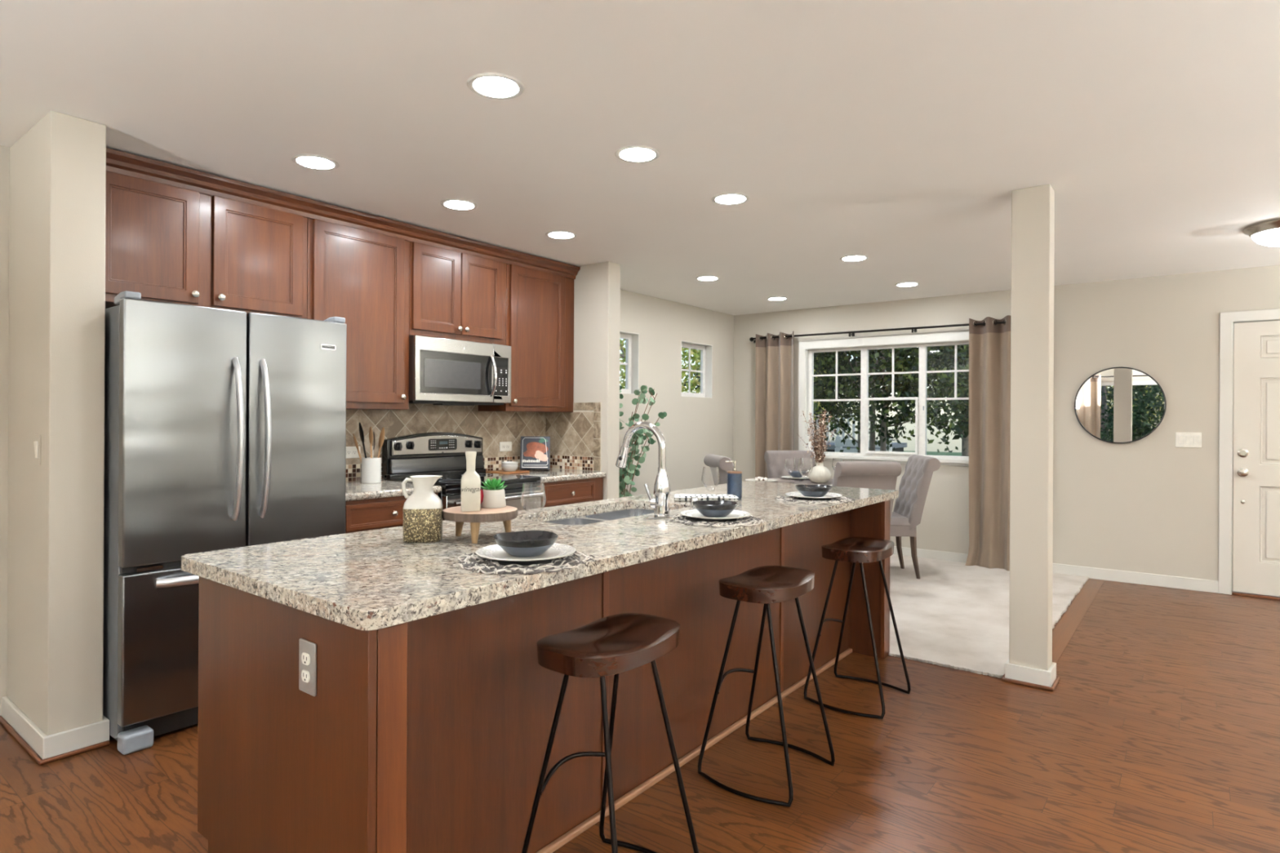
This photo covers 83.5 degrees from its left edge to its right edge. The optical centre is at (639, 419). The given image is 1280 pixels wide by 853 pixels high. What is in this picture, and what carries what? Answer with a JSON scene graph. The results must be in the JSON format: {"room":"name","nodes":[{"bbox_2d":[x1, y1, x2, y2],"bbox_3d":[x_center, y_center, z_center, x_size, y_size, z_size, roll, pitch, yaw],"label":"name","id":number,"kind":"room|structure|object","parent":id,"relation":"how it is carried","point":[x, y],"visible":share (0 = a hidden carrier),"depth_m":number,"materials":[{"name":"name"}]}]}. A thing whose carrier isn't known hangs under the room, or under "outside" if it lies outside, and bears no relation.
{"room":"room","nodes":[
{"label":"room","id":0,"kind":"room"},
{"bbox_2d":[0,145,733,715],"bbox_3d":[-0.938,0.067,5.505,0.170,2.457,6.310,0,0,38],"label":"wall","id":1,"kind":"structure","parent":0,"point":[692,428],"depth_m":6.62,"materials":[{"name":"paint"}]},
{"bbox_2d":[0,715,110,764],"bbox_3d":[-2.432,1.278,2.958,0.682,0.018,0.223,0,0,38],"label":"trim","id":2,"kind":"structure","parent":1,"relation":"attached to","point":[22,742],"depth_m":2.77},
{"bbox_2d":[105,170,306,318],"bbox_3d":[-2.166,-0.799,3.503,0.346,0.575,0.974,0,0,38],"label":"upper cabinet","id":3,"kind":"object","parent":1,"relation":"attached to","point":[166,243],"visible":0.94,"depth_m":3.41,"materials":[{"name":"brown wood"}]},
{"bbox_2d":[106,147,580,279],"bbox_3d":[-1.410,-1.112,4.227,0.060,0.086,3.050,0,0,38],"label":"trim","id":4,"kind":"structure","parent":3,"relation":"attached to","point":[117,162],"depth_m":3.79,"materials":[{"name":"brown wood"}]},
{"bbox_2d":[346,446,360,457],"bbox_3d":[-1.741,0.199,4.324,0.010,0.070,0.117,0,0,38],"label":"wall outlet","id":5,"kind":"object","parent":1,"relation":"attached to","point":[351,451],"visible":0.69,"depth_m":4.33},
{"bbox_2d":[306,217,409,409],"bbox_3d":[-1.676,-0.572,4.137,0.346,1.023,0.626,0,0,38],"label":"upper cabinet","id":6,"kind":"object","parent":1,"relation":"attached to","point":[361,277],"visible":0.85,"depth_m":4.07,"materials":[{"name":"brown wood"}]},
{"bbox_2d":[408,241,506,345],"bbox_3d":[-1.248,-0.794,4.687,0.346,0.575,0.762,0,0,38],"label":"upper cabinet","id":7,"kind":"object","parent":1,"relation":"attached to","point":[453,295],"visible":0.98,"depth_m":4.56,"materials":[{"name":"brown wood"}]},
{"bbox_2d":[408,334,511,405],"bbox_3d":[-1.224,-0.297,4.665,0.395,0.412,0.758,0,0,38],"label":"microwave oven","id":8,"kind":"object","parent":7,"relation":"attached to","point":[442,371],"visible":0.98,"depth_m":4.54,"materials":[{"name":"silver metal"}]},
{"bbox_2d":[478,263,573,412],"bbox_3d":[-0.806,-0.568,5.257,0.346,1.023,0.678,0,0,38],"label":"upper cabinet","id":9,"kind":"object","parent":1,"relation":"attached to","point":[540,304],"visible":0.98,"depth_m":5.15,"materials":[{"name":"brown wood"}]},
{"bbox_2d":[619,330,639,394],"bbox_3d":[-0.239,-0.509,6.402,0.131,0.560,0.580,0,0,38],"label":"window","id":10,"kind":"structure","parent":1,"relation":"in","point":[632,340],"depth_m":6.61,"materials":[{"name":"white plastic"}]},
{"bbox_2d":[680,340,712,398],"bbox_3d":[0.537,-0.505,7.401,0.131,0.560,0.580,0,0,38],"label":"window","id":11,"kind":"structure","parent":1,"relation":"in","point":[706,350],"depth_m":7.59,"materials":[{"name":"white plastic"}]},
{"bbox_2d":[681,348,702,392],"bbox_3d":[0.512,-0.505,7.420,0.012,0.460,0.470,0,0,38],"label":"grille","id":12,"kind":"object","parent":11,"relation":"attached to","point":[689,370],"depth_m":7.42,"materials":[{"name":"white plastic"}]},
{"bbox_2d":[480,488,506,507],"bbox_3d":[-0.486,0.261,2.380,0.083,0.058,0.083,0,0,38],"label":"pot","id":13,"kind":"object","parent":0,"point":[492,498],"depth_m":2.35,"materials":[{"name":"white ceramic"}]},
{"bbox_2d":[546,261,620,499],"bbox_3d":[-0.453,0.069,5.493,0.650,2.457,0.145,0,0,38],"label":"wall","id":14,"kind":"structure","parent":0,"point":[597,286],"depth_m":5.34,"materials":[{"name":"paint"}]},
{"bbox_2d":[573,402,601,471],"bbox_3d":[-0.398,0.128,5.364,0.276,0.512,0.011,0,0,38],"label":"trim","id":15,"kind":"structure","parent":14,"relation":"attached to","point":[595,407],"depth_m":5.30,"materials":[{"name":"tile"}]},
{"bbox_2d":[0,0,1279,315],"bbox_3d":[1.155,-1.201,2.051,7.800,0.100,9.950,0,0,38],"label":"ceiling","id":16,"kind":"structure","parent":0,"point":[900,135],"depth_m":2.75,"materials":[{"name":"paint"}]},
{"bbox_2d":[291,154,338,170],"bbox_3d":[-1.469,-1.162,3.245,0.197,0.005,0.197,0,0,38],"label":"recessed light","id":17,"kind":"object","parent":16,"relation":"in","point":[313,162],"visible":1,"depth_m":3.24,"materials":[{"name":"white"}]},
{"bbox_2d":[296,156,333,168],"bbox_3d":[-1.469,-1.163,3.245,0.155,0.002,0.155,0,0,-3],"label":"diffuser","id":18,"kind":"object","parent":17,"relation":"attached to","point":[310,162],"depth_m":3.25,"materials":[{"name":"white"}]},
{"bbox_2d":[440,199,477,210],"bbox_3d":[-0.979,-1.160,3.878,0.197,0.005,0.197,0,0,38],"label":"recessed light","id":19,"kind":"object","parent":16,"relation":"in","point":[453,204],"visible":1,"depth_m":3.87,"materials":[{"name":"white"}]},
{"bbox_2d":[444,200,473,208],"bbox_3d":[-0.979,-1.160,3.878,0.155,0.002,0.155,0,0,-12],"label":"diffuser","id":20,"kind":"object","parent":19,"relation":"attached to","point":[447,204],"depth_m":3.87,"materials":[{"name":"white"}]},
{"bbox_2d":[466,72,524,99],"bbox_3d":[-0.501,-1.157,2.495,0.197,0.005,0.197,0,0,38],"label":"recessed light","id":21,"kind":"object","parent":16,"relation":"in","point":[495,86],"visible":1,"depth_m":2.49,"materials":[{"name":"white"}]},
{"bbox_2d":[472,76,518,97],"bbox_3d":[-0.501,-1.158,2.495,0.155,0.002,0.155,0,0,-12],"label":"diffuser","id":22,"kind":"object","parent":21,"relation":"attached to","point":[484,86],"depth_m":2.49,"materials":[{"name":"white"}]},
{"bbox_2d":[545,231,577,239],"bbox_3d":[-0.495,-1.157,4.502,0.197,0.005,0.197,0,0,38],"label":"recessed light","id":23,"kind":"object","parent":16,"relation":"in","point":[553,234],"visible":1,"depth_m":4.49,"materials":[{"name":"white"}]},
{"bbox_2d":[548,231,573,238],"bbox_3d":[-0.495,-1.158,4.502,0.155,0.002,0.155,0,0,-3],"label":"diffuser","id":24,"kind":"object","parent":23,"relation":"attached to","point":[551,234],"depth_m":4.49,"materials":[{"name":"white"}]},
{"bbox_2d":[614,145,660,163],"bbox_3d":[-0.011,-1.155,3.127,0.197,0.005,0.197,0,0,38],"label":"recessed light","id":25,"kind":"object","parent":16,"relation":"in","point":[634,153],"visible":1,"depth_m":3.12,"materials":[{"name":"white"}]},
{"bbox_2d":[619,148,655,160],"bbox_3d":[-0.011,-1.155,3.127,0.155,0.002,0.155,0,0,-3],"label":"diffuser","id":26,"kind":"object","parent":25,"relation":"attached to","point":[625,154],"depth_m":3.13,"materials":[{"name":"white"}]},
{"bbox_2d":[711,192,749,204],"bbox_3d":[0.473,-1.152,3.751,0.197,0.005,0.197,0,0,38],"label":"recessed light","id":27,"kind":"object","parent":16,"relation":"in","point":[729,198],"visible":1,"depth_m":3.74,"materials":[{"name":"white"}]},
{"bbox_2d":[715,195,745,204],"bbox_3d":[0.473,-1.153,3.751,0.155,0.002,0.155,0,0,-3],"label":"diffuser","id":28,"kind":"object","parent":27,"relation":"attached to","point":[719,199],"depth_m":3.76,"materials":[{"name":"white"}]},
{"bbox_2d":[840,254,868,262],"bbox_3d":[1.524,-1.147,5.106,0.197,0.005,0.197,0,0,38],"label":"recessed light","id":29,"kind":"object","parent":16,"relation":"in","point":[855,257],"visible":1,"depth_m":5.10,"materials":[{"name":"white"}]},
{"bbox_2d":[1242,217,1279,246],"bbox_3d":[3.770,-1.076,4.167,0.410,0.122,0.410,0,0,38],"label":"light","id":30,"kind":"object","parent":16,"relation":"attached to","point":[1266,233],"visible":1,"depth_m":4.15,"materials":[{"name":"glass"}]},
{"bbox_2d":[0,580,1279,852],"bbox_3d":[1.142,1.336,2.051,7.800,0.060,9.950,0,0,38],"label":"floor","id":31,"kind":"structure","parent":0,"point":[1158,731],"depth_m":2.67,"materials":[{"name":"brown wood"}]},
{"bbox_2d":[6,110,106,735],"bbox_3d":[-2.422,0.059,2.964,0.620,2.457,0.175,0,0,38],"label":"wall pier","id":32,"kind":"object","parent":31,"relation":"on","point":[58,166],"visible":0.84,"depth_m":2.79,"materials":[{"name":"paint"}]},
{"bbox_2d":[33,434,40,465],"bbox_3d":[-2.345,0.118,2.786,0.070,0.117,0.012,0,0,38],"label":"light switch","id":33,"kind":"object","parent":32,"relation":"attached to","point":[37,442],"visible":1,"depth_m":2.77,"materials":[{"name":"plastic"}]},
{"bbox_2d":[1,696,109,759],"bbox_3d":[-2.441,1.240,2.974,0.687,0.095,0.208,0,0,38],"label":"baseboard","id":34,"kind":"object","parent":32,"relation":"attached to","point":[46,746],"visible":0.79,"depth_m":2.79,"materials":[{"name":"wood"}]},
{"bbox_2d":[102,290,346,755],"bbox_3d":[-1.973,0.397,3.320,0.856,1.785,0.915,0,0,38],"label":"refrigerator","id":35,"kind":"object","parent":31,"relation":"on","point":[224,428],"visible":0.8,"depth_m":2.93,"materials":[{"name":"silver metal"}]},
{"bbox_2d":[345,493,438,533],"bbox_3d":[-1.578,0.855,4.027,0.646,0.874,0.655,0,0,38],"label":"base cabinet","id":36,"kind":"object","parent":31,"relation":"on","point":[362,515],"visible":0.18,"depth_m":3.79,"materials":[{"name":"brown wood"}]},
{"bbox_2d":[345,480,441,501],"bbox_3d":[-1.583,0.398,4.032,0.631,0.040,0.664,0,0,38],"label":"countertop","id":37,"kind":"structure","parent":36,"relation":"on","point":[354,491],"depth_m":3.89,"materials":[{"name":"stone"}]},
{"bbox_2d":[360,457,381,483],"bbox_3d":[-1.603,0.303,4.274,0.115,0.149,0.115,0,0,38],"label":"utensil crock","id":38,"kind":"object","parent":37,"relation":"on","point":[371,468],"visible":1,"depth_m":4.23,"materials":[{"name":"white ceramic"}]},
{"bbox_2d":[382,431,544,520],"bbox_3d":[-1.109,0.691,4.568,0.703,1.207,0.757,0,0,38],"label":"range","id":39,"kind":"object","parent":31,"relation":"on","point":[434,453],"visible":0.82,"depth_m":4.60,"materials":[{"name":"black metal"}]},
{"bbox_2d":[391,472,540,488],"bbox_3d":[-1.095,0.386,4.558,0.545,0.027,0.757,0,0,38],"label":"cooktop","id":40,"kind":"object","parent":39,"relation":"in","point":[448,480],"depth_m":4.55,"materials":[{"name":"black glass"}]},
{"bbox_2d":[197,499,890,852],"bbox_3d":[0.070,0.863,2.990,0.874,0.874,3.175,0,0,38],"label":"kitchen island","id":41,"kind":"object","parent":31,"relation":"on","point":[430,734],"visible":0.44,"depth_m":1.96,"materials":[{"name":"brown wood"}]},
{"bbox_2d":[298,638,316,696],"bbox_3d":[-0.748,0.557,1.610,0.070,0.117,0.010,0,0,38],"label":"wall outlet","id":42,"kind":"object","parent":41,"relation":"attached to","point":[307,649],"visible":1,"depth_m":1.60,"materials":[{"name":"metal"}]},
{"bbox_2d":[181,480,897,631],"bbox_3d":[0.074,0.406,2.985,0.948,0.039,3.230,0,0,38],"label":"island countertop","id":43,"kind":"structure","parent":41,"relation":"on","point":[372,580],"depth_m":2.00,"materials":[{"name":"stone"}]},
{"bbox_2d":[401,475,442,542],"bbox_3d":[-0.691,0.281,2.272,0.125,0.202,0.117,0,0,-12],"label":"ceramic jug","id":44,"kind":"object","parent":43,"relation":"on","point":[422,509],"visible":1,"depth_m":2.22,"materials":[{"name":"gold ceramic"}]},
{"bbox_2d":[442,505,517,543],"bbox_3d":[-0.513,0.337,2.316,0.240,0.095,0.238,0,0,38],"label":"stand","id":45,"kind":"object","parent":43,"relation":"on","point":[505,514],"visible":0.88,"depth_m":2.23,"materials":[{"name":"brown wood"}]},
{"bbox_2d":[461,451,482,511],"bbox_3d":[-0.535,0.196,2.280,0.067,0.187,0.061,0,0,-14],"label":"vinegar bottle","id":46,"kind":"object","parent":45,"relation":"on","point":[471,488],"visible":1,"depth_m":2.25,"materials":[{"name":"beige ceramic"}]},
{"bbox_2d":[480,478,507,507],"bbox_3d":[-0.486,0.243,2.381,0.090,0.093,0.089,0,0,38],"label":"potted succulent","id":47,"kind":"object","parent":45,"relation":"on","point":[494,495],"visible":0.99,"depth_m":2.35,"materials":[{"name":"white ceramic"}]},
{"bbox_2d":[453,551,595,575],"bbox_3d":[-0.315,0.379,1.945,0.372,0.012,0.372,0,0,-36],"label":"placemat","id":48,"kind":"object","parent":43,"relation":"on","point":[500,567],"visible":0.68,"depth_m":1.86,"materials":[{"name":"wicker"}]},
{"bbox_2d":[475,542,575,561],"bbox_3d":[-0.312,0.366,1.962,0.271,0.016,0.271,0,0,38],"label":"plate","id":49,"kind":"object","parent":48,"relation":"on","point":[495,552],"visible":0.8,"depth_m":1.95,"materials":[{"name":"ceramic"}]},
{"bbox_2d":[493,530,558,556],"bbox_3d":[-0.311,0.343,1.961,0.175,0.053,0.175,0,0,38],"label":"bowl","id":50,"kind":"object","parent":49,"relation":"on","point":[525,543],"visible":1,"depth_m":1.92,"materials":[{"name":"ceramic"}]},
{"bbox_2d":[543,508,654,524],"bbox_3d":[-0.132,0.506,3.011,0.405,0.162,0.840,0,0,38],"label":"sink","id":51,"kind":"object","parent":43,"relation":"in","point":[622,513],"visible":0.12,"depth_m":3.23,"materials":[{"name":"metal"}]},
{"bbox_2d":[549,519,600,524],"bbox_3d":[-0.258,0.507,2.848,0.341,0.160,0.363,0,0,38],"label":"basin","id":52,"kind":"object","parent":51,"relation":"in","point":[565,522],"depth_m":3.05,"materials":[{"name":"metal"}]},
{"bbox_2d":[586,509,653,519],"bbox_3d":[-0.011,0.508,3.166,0.341,0.160,0.383,0,0,38],"label":"basin","id":53,"kind":"object","parent":51,"relation":"in","point":[622,513],"depth_m":3.33,"materials":[{"name":"metal"}]},
{"bbox_2d":[615,421,681,519],"bbox_3d":[0.027,0.197,2.927,0.269,0.377,0.289,0,0,38],"label":"faucet","id":54,"kind":"object","parent":43,"relation":"on","point":[661,493],"visible":0.94,"depth_m":2.83,"materials":[{"name":"silver metal"}]},
{"bbox_2d":[673,493,737,501],"bbox_3d":[0.314,0.375,3.429,0.302,0.025,0.124,0,0,0],"label":"tea towel","id":55,"kind":"object","parent":43,"relation":"on","point":[677,497],"visible":0.81,"depth_m":3.38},
{"bbox_2d":[667,513,765,527],"bbox_3d":[0.286,0.382,2.744,0.369,0.012,0.375,0,0,38],"label":"placemat","id":56,"kind":"object","parent":43,"relation":"on","point":[734,522],"visible":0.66,"depth_m":2.67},
{"bbox_2d":[680,509,750,519],"bbox_3d":[0.289,0.369,2.761,0.271,0.016,0.271,0,0,38],"label":"plate","id":57,"kind":"object","parent":56,"relation":"on","point":[695,513],"visible":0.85,"depth_m":2.76,"materials":[{"name":"ceramic"}]},
{"bbox_2d":[692,500,737,517],"bbox_3d":[0.290,0.346,2.761,0.175,0.053,0.175,0,0,38],"label":"bowl","id":58,"kind":"object","parent":57,"relation":"on","point":[711,508],"visible":1,"depth_m":2.71,"materials":[{"name":"ceramic"}]},
{"bbox_2d":[725,460,742,499],"bbox_3d":[0.464,0.295,3.512,0.073,0.187,0.073,0,0,38],"label":"soap dispenser","id":59,"kind":"object","parent":43,"relation":"on","point":[734,477],"visible":0.88,"depth_m":3.48,"materials":[{"name":"blue ceramic"}]},
{"bbox_2d":[774,495,854,504],"bbox_3d":[0.840,0.385,3.459,0.373,0.012,0.371,0,0,19],"label":"placemat","id":60,"kind":"object","parent":43,"relation":"on","point":[841,500],"visible":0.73,"depth_m":3.39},
{"bbox_2d":[785,491,842,499],"bbox_3d":[0.843,0.372,3.483,0.271,0.016,0.271,0,0,38],"label":"plate","id":61,"kind":"object","parent":60,"relation":"on","point":[796,494],"visible":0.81,"depth_m":3.48,"materials":[{"name":"ceramic"}]},
{"bbox_2d":[795,484,831,497],"bbox_3d":[0.843,0.349,3.484,0.175,0.053,0.175,0,0,38],"label":"bowl","id":62,"kind":"object","parent":61,"relation":"on","point":[807,491],"visible":0.94,"depth_m":3.43,"materials":[{"name":"ceramic"}]},
{"bbox_2d":[537,477,603,507],"bbox_3d":[-0.696,0.859,5.165,0.646,0.874,0.679,0,0,38],"label":"base cabinet","id":63,"kind":"object","parent":31,"relation":"on","point":[573,491],"visible":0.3,"depth_m":4.98,"materials":[{"name":"brown wood"}]},
{"bbox_2d":[514,468,605,483],"bbox_3d":[-0.701,0.402,5.168,0.631,0.040,0.682,0,0,38],"label":"countertop","id":64,"kind":"structure","parent":63,"relation":"on","point":[553,475],"depth_m":5.03,"materials":[{"name":"stone"}]},
{"bbox_2d":[521,437,548,471],"bbox_3d":[-0.776,0.258,5.305,0.205,0.246,0.181,0,0,-5],"label":"cookbook stand","id":65,"kind":"object","parent":64,"relation":"on","point":[543,470],"visible":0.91,"depth_m":5.25,"materials":[{"name":"black metal"}]},
{"bbox_2d":[520,435,550,470],"bbox_3d":[-0.776,0.250,5.310,0.216,0.247,0.085,0,0,-5],"label":"cookbook","id":66,"kind":"object","parent":65,"relation":"on","point":[533,455],"visible":1,"depth_m":5.30,"materials":[{"name":"paper"}]},
{"bbox_2d":[523,441,548,457],"bbox_3d":[-0.770,0.225,5.304,0.182,0.115,0.032,0,0,-3],"label":"picture","id":67,"kind":"object","parent":66,"relation":"on","point":[531,449],"depth_m":5.30},
{"bbox_2d":[534,450,546,461],"bbox_3d":[-0.729,0.270,5.295,0.099,0.080,0.021,0,0,4],"label":"picture","id":68,"kind":"object","parent":66,"relation":"on","point":[540,455],"depth_m":5.29},
{"bbox_2d":[521,613,698,852],"bbox_3d":[-0.079,0.937,1.944,0.381,0.720,0.454,0,0,38],"label":"bar stool","id":69,"kind":"object","parent":31,"relation":"on","point":[614,645],"visible":1,"depth_m":1.91,"materials":[{"name":"brown wood"}]},
{"bbox_2d":[697,565,835,807],"bbox_3d":[0.472,0.940,2.655,0.381,0.720,0.454,0,0,38],"label":"bar stool","id":70,"kind":"object","parent":31,"relation":"on","point":[765,584],"visible":1,"depth_m":2.62,"materials":[{"name":"black metal"}]},
{"bbox_2d":[804,537,911,719],"bbox_3d":[1.024,0.942,3.366,0.381,0.720,0.454,0,0,38],"label":"bar stool","id":71,"kind":"object","parent":31,"relation":"on","point":[862,550],"visible":1,"depth_m":3.33,"materials":[{"name":"wood"}]},
{"bbox_2d":[888,554,1088,678],"bbox_3d":[1.484,1.300,5.786,3.352,0.013,3.016,0,0,38],"label":"carpet","id":72,"kind":"structure","parent":31,"relation":"on","point":[956,615],"depth_m":4.85,"materials":[{"name":"carpet"}]},
{"bbox_2d":[618,385,666,497],"bbox_3d":[-0.036,0.491,5.999,0.512,1.590,0.590,0,0,14],"label":"eucalyptus plant","id":73,"kind":"object","parent":72,"relation":"on","point":[625,477],"visible":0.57,"depth_m":5.89,"materials":[{"name":"green plant"}]},
{"bbox_2d":[703,453,733,484],"bbox_3d":[0.922,0.804,6.048,0.668,1.007,0.470,0,0,-10],"label":"dining chair","id":74,"kind":"object","parent":72,"relation":"on","point":[715,461],"visible":0.27,"depth_m":5.92,"materials":[{"name":"grey fabric"}]},
{"bbox_2d":[743,477,833,485],"bbox_3d":[1.481,0.928,6.125,1.210,0.760,1.210,0,0,38],"label":"dining table","id":75,"kind":"object","parent":72,"relation":"on","point":[783,480],"visible":0.05,"depth_m":6.27,"materials":[{"name":"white wood"}]},
{"bbox_2d":[808,462,831,483],"bbox_3d":[1.551,0.461,6.186,0.196,0.175,0.196,0,0,38],"label":"ribbed vase","id":76,"kind":"object","parent":75,"relation":"on","point":[820,473],"visible":0.98,"depth_m":6.12,"materials":[{"name":"beige ceramic"}]},
{"bbox_2d":[796,408,835,465],"bbox_3d":[1.528,0.154,6.170,0.305,0.489,0.234,0,0,-7],"label":"dried flowers","id":77,"kind":"object","parent":76,"relation":"on","point":[819,451],"visible":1,"depth_m":6.17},
{"bbox_2d":[764,450,815,478],"bbox_3d":[1.502,0.807,6.690,0.470,1.007,0.668,0,0,-11],"label":"dining chair","id":78,"kind":"object","parent":72,"relation":"on","point":[775,460],"visible":0.36,"depth_m":6.88,"materials":[{"name":"grey fabric"}]},
{"bbox_2d":[832,461,901,519],"bbox_3d":[1.597,0.808,5.473,0.470,1.007,0.668,0,0,-11],"label":"dining chair","id":79,"kind":"object","parent":72,"relation":"on","point":[883,475],"visible":0.31,"depth_m":5.18,"materials":[{"name":"grey fabric"}]},
{"bbox_2d":[890,454,940,578],"bbox_3d":[2.105,0.810,6.044,0.668,1.007,0.470,0,0,3],"label":"dining chair","id":80,"kind":"object","parent":72,"relation":"on","point":[906,515],"visible":0.77,"depth_m":5.83,"materials":[{"name":"grey fabric"}]},
{"bbox_2d":[1001,674,1059,691],"bbox_3d":[1.959,1.301,3.594,0.230,0.018,0.200,0,0,38],"label":"trim","id":81,"kind":"structure","parent":31,"relation":"on","point":[1003,678],"depth_m":3.52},
{"bbox_2d":[1052,577,1104,663],"bbox_3d":[2.892,1.314,4.780,0.109,0.003,2.847,0,0,38],"label":"trim","id":82,"kind":"structure","parent":31,"relation":"on","point":[1065,628],"depth_m":4.74,"materials":[{"name":"wood"}]},
{"bbox_2d":[733,265,1279,581],"bbox_3d":[4.020,0.092,5.838,7.602,2.457,0.150,0,0,36],"label":"wall","id":83,"kind":"structure","parent":0,"point":[1149,504],"depth_m":5.86,"materials":[{"name":"paint"}]},
{"bbox_2d":[749,321,1005,342],"bbox_3d":[2.327,-0.842,6.915,2.787,0.069,0.128,0,0,36],"label":"curtain rod","id":84,"kind":"object","parent":83,"relation":"attached to","point":[751,339],"visible":0.59,"depth_m":6.86,"materials":[{"name":"black metal"}]},
{"bbox_2d":[755,331,794,477],"bbox_3d":[1.430,0.198,7.521,0.492,2.211,0.102,0,0,36],"label":"curtain","id":85,"kind":"object","parent":84,"relation":"hanging from","point":[775,357],"visible":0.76,"depth_m":7.54,"materials":[{"name":"beige fabric"}]},
{"bbox_2d":[965,315,1010,570],"bbox_3d":[3.143,0.207,6.254,0.537,2.211,0.119,0,0,38],"label":"curtain","id":86,"kind":"object","parent":84,"relation":"hanging from","point":[989,344],"visible":0.65,"depth_m":6.29,"materials":[{"name":"beige fabric"}]},
{"bbox_2d":[798,328,968,466],"bbox_3d":[2.449,-0.200,6.958,1.921,1.245,0.190,0,0,36],"label":"window","id":87,"kind":"structure","parent":83,"relation":"in","point":[923,340],"depth_m":7.04,"materials":[{"name":"white plastic"}]},
{"bbox_2d":[812,345,968,401],"bbox_3d":[2.474,-0.438,6.991,1.661,0.508,0.014,0,0,36],"label":"grille","id":88,"kind":"object","parent":87,"relation":"attached to","point":[922,380],"depth_m":6.99,"materials":[{"name":"white plastic"}]},
{"bbox_2d":[893,546,1218,593],"bbox_3d":[2.717,1.268,6.691,4.201,0.093,0.014,0,0,36],"label":"baseboard","id":89,"kind":"structure","parent":83,"relation":"attached to","point":[1153,580],"depth_m":5.83,"materials":[{"name":"wood"}]},
{"bbox_2d":[1074,366,1166,443],"bbox_3d":[3.889,-0.115,5.819,0.622,0.622,0.023,0,0,38],"label":"round mirror","id":90,"kind":"object","parent":83,"relation":"attached to","point":[1120,404],"visible":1,"depth_m":5.81,"materials":[{"name":"silver glass"}]},
{"bbox_2d":[1175,431,1201,447],"bbox_3d":[4.258,0.159,5.562,0.162,0.117,0.012,0,0,36],"label":"light switch","id":91,"kind":"object","parent":83,"relation":"attached to","point":[1182,439],"visible":1,"depth_m":5.56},
{"bbox_2d":[1217,308,1279,599],"bbox_3d":[4.875,0.258,5.174,1.085,2.135,0.205,0,0,36],"label":"door","id":92,"kind":"structure","parent":83,"relation":"in","point":[1249,425],"depth_m":5.36,"materials":[{"name":"paint"}]},
{"bbox_2d":[1008,184,1054,671],"bbox_3d":[1.966,0.082,3.594,0.170,2.457,0.140,0,0,38],"label":"wall column","id":93,"kind":"structure","parent":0,"point":[1033,208],"depth_m":3.54,"materials":[{"name":"paint"}]},
{"bbox_2d":[1004,658,1056,687],"bbox_3d":[1.959,1.266,3.594,0.202,0.088,0.172,0,0,38],"label":"baseboard","id":94,"kind":"structure","parent":93,"relation":"attached to","point":[1024,673],"depth_m":3.53,"materials":[{"name":"wood"}]},
{"label":"outside","id":95,"kind":"structure","parent":0,"visible":0},
{"bbox_3d":[5.407,1.728,8.613,42.000,0.100,6.150,0,0,38],"label":"ground","id":96,"kind":"structure","parent":95,"visible":0},
{"bbox_2d":[619,338,700,393],"bbox_3d":[0.007,-0.385,11.262,3.508,4.096,3.207,0,0,38],"label":"tree","id":97,"kind":"object","parent":96,"relation":"on","point":[622,355],"visible":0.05,"depth_m":11.21,"materials":[{"name":"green plant"}]},
{"bbox_2d":[681,347,857,433],"bbox_3d":[2.160,-0.733,13.587,4.123,4.819,3.401,0,0,-21],"label":"tree","id":98,"kind":"object","parent":96,"relation":"on","point":[695,355],"visible":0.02,"depth_m":13.34,"materials":[{"name":"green plant"}]},
{"bbox_2d":[835,436,892,453],"bbox_3d":[3.790,0.985,12.193,0.950,1.370,0.120,0,0,38],"label":"fence","id":99,"kind":"object","parent":96,"relation":"on","point":[838,445],"visible":0.16,"depth_m":12.30,"materials":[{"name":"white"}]},
{"bbox_2d":[813,344,968,453],"bbox_3d":[3.402,-0.744,9.913,3.768,4.845,3.622,0,0,-35],"label":"maple tree","id":100,"kind":"object","parent":96,"relation":"on","point":[904,384],"visible":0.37,"depth_m":9.62,"materials":[{"name":"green plant"}]},
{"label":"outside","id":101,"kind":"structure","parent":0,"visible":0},
{"bbox_3d":[8.916,1.744,13.136,42.000,0.105,5.300,0,0,38],"label":"ground","id":102,"kind":"structure","parent":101,"visible":0},
{"bbox_2d":[813,442,906,452],"bbox_3d":[3.816,1.095,16.305,3.650,1.150,2.550,0,0,38],"label":"porch","id":103,"kind":"object","parent":102,"relation":"on","point":[898,447],"visible":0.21,"depth_m":15.45,"materials":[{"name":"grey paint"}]},
{"bbox_2d":[813,413,858,443],"bbox_3d":[3.078,0.166,15.356,3.520,0.700,0.080,0,0,38],"label":"railing","id":104,"kind":"object","parent":103,"relation":"on","point":[853,424],"visible":0.04,"depth_m":14.58,"materials":[{"name":"white"}]},
{"bbox_2d":[916,345,968,452],"bbox_3d":[6.618,-0.716,12.201,4.284,4.819,4.217,0,0,-35],"label":"maple tree","id":105,"kind":"object","parent":102,"relation":"on","point":[965,409],"visible":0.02,"depth_m":12.18,"materials":[{"name":"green plant"}]},
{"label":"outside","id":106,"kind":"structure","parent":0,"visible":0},
{"bbox_2d":[903,450,961,456],"bbox_3d":[17.130,1.790,23.724,42.000,0.100,21.500,0,0,38],"label":"ground","id":107,"kind":"structure","parent":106,"point":[931,453],"depth_m":36.34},
{"bbox_2d":[895,346,968,456],"bbox_3d":[11.996,-2.521,26.224,6.449,8.497,6.252,0,0,23],"label":"evergreen tree","id":108,"kind":"object","parent":107,"relation":"on","point":[965,441],"visible":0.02,"depth_m":26.00,"materials":[{"name":"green plant"}]},
{"bbox_2d":[927,346,968,439],"bbox_3d":[9.352,-2.652,18.037,5.664,8.725,6.208,0,0,43],"label":"evergreen tree","id":109,"kind":"object","parent":107,"relation":"on","point":[966,432],"visible":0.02,"depth_m":17.86,"materials":[{"name":"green plant"}]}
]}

